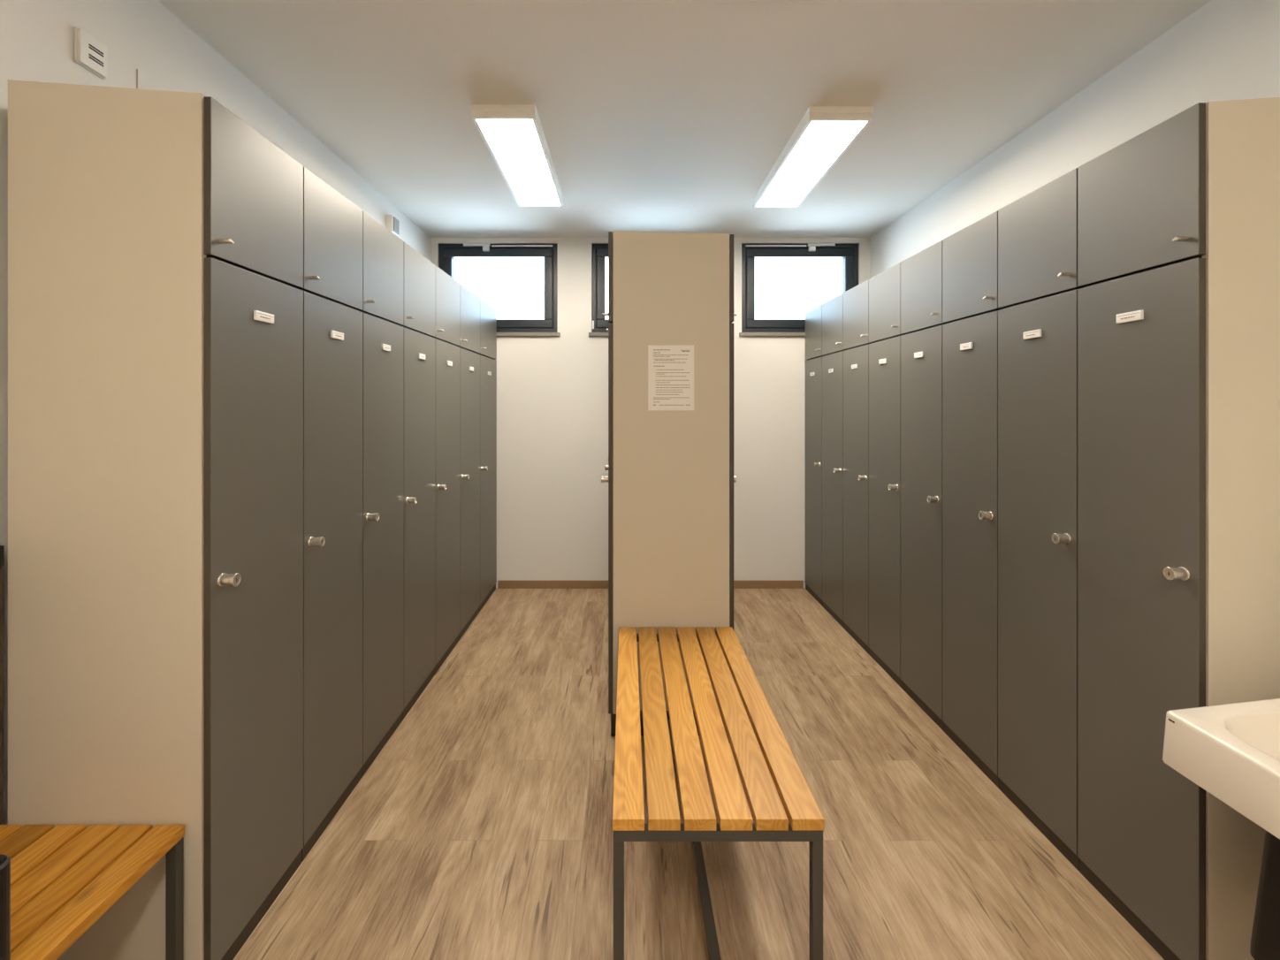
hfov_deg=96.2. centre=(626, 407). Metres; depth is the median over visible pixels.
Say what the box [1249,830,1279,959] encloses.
waste bin
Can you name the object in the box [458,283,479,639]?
locker
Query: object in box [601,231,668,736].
locker
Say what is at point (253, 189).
locker
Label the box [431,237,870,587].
wall
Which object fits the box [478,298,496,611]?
locker
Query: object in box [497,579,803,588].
baseboard
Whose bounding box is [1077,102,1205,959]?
locker
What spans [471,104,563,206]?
ceiling light
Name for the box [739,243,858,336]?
window
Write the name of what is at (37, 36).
wall
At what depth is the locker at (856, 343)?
3.68 m
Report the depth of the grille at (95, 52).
1.73 m
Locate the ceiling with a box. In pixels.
[158,0,1211,237]
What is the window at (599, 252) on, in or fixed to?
in the wall at (552, 392)
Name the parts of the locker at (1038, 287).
name plate, door, lock knob, handle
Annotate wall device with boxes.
[74,26,106,79]
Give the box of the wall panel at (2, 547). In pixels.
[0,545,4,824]
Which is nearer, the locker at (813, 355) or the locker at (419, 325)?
the locker at (419, 325)
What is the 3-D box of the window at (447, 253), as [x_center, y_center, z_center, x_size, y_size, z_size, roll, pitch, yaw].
[-1.070,-0.972,4.790,1.036,0.774,0.120,0,0,0]
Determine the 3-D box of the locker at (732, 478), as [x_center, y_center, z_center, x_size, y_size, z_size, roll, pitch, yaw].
[0.365,0.358,2.868,0.326,2.283,0.532,0,0,0]
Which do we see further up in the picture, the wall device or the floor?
the wall device
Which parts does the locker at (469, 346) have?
lock knob, door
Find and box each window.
[438,243,560,336]
[588,243,608,336]
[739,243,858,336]
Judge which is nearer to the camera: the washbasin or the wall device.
the washbasin
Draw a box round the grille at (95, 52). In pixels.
[88,43,103,67]
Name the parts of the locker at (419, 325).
lock knob, door, door, name plate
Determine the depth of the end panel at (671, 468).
2.60 m
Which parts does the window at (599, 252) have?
sill, sash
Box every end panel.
[7,79,206,959]
[613,230,729,714]
[1201,97,1279,959]
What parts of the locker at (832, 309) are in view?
door, lock knob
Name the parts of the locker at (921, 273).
name plate, door, lock knob, handle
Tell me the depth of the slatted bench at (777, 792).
1.62 m
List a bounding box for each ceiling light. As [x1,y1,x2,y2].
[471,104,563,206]
[753,106,873,207]
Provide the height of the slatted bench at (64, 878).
0.440 m
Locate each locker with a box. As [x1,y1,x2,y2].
[203,96,303,959]
[297,166,362,861]
[358,211,403,777]
[399,241,435,720]
[432,265,460,674]
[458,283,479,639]
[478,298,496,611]
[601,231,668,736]
[694,234,736,736]
[804,304,824,605]
[822,293,845,627]
[842,279,872,655]
[868,262,904,687]
[900,240,946,731]
[942,210,1003,788]
[998,167,1083,870]
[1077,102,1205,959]
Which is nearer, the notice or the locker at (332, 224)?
the locker at (332, 224)
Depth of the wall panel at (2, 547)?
1.45 m
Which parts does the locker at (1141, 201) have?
name plate, door, lock knob, handle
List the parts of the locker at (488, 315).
lock knob, door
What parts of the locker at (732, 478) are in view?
door, door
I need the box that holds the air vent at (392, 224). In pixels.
[386,214,399,236]
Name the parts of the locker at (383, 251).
handle, lock knob, door, name plate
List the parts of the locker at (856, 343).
name plate, door, lock knob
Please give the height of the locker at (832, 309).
2.274 m
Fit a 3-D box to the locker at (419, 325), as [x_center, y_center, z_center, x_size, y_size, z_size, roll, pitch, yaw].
[-1.309,0.353,2.982,0.566,2.294,0.461,0,0,0]
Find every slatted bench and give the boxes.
[0,824,184,959]
[612,626,823,959]
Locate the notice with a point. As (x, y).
(670, 368)
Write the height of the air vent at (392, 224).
0.120 m
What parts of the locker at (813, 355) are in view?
door, lock knob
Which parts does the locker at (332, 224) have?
handle, lock knob, door, name plate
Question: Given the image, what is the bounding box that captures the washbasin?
[1162,698,1279,838]
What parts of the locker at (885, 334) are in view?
name plate, door, lock knob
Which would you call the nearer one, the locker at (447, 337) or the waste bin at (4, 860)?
the waste bin at (4, 860)
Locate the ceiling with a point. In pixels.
(664, 116)
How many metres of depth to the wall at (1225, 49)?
2.36 m
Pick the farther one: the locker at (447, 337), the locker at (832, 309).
the locker at (832, 309)
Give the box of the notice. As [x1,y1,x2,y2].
[647,345,693,410]
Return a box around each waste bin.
[0,854,10,959]
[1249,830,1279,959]
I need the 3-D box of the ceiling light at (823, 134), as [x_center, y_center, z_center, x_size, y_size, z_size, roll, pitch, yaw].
[1.002,-1.374,3.276,0.298,0.062,1.194,0,0,0]
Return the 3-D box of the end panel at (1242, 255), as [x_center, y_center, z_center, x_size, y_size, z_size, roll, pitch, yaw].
[1.744,0.345,1.466,0.536,2.309,0.019,0,0,0]
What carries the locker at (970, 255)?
on the floor
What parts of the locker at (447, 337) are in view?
lock knob, door, door, name plate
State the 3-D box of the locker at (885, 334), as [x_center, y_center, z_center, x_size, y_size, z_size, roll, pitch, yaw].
[1.708,0.363,3.268,0.576,2.274,0.408,0,0,0]
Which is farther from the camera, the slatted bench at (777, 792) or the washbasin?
the slatted bench at (777, 792)
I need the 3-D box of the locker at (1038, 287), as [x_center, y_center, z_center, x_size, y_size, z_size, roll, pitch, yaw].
[1.702,0.363,2.056,0.576,2.274,0.400,0,0,0]
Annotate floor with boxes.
[233,587,1164,959]
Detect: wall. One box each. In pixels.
[0,0,431,824]
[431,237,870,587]
[870,0,1279,277]
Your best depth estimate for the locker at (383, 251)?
2.51 m
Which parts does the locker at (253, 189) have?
handle, lock knob, door, name plate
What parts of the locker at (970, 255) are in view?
name plate, door, lock knob, handle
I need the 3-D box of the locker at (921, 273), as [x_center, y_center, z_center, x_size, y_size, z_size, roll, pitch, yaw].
[1.706,0.363,2.860,0.576,2.274,0.405,0,0,0]
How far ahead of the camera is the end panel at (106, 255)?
1.47 m
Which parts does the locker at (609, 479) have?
lock knob, door, door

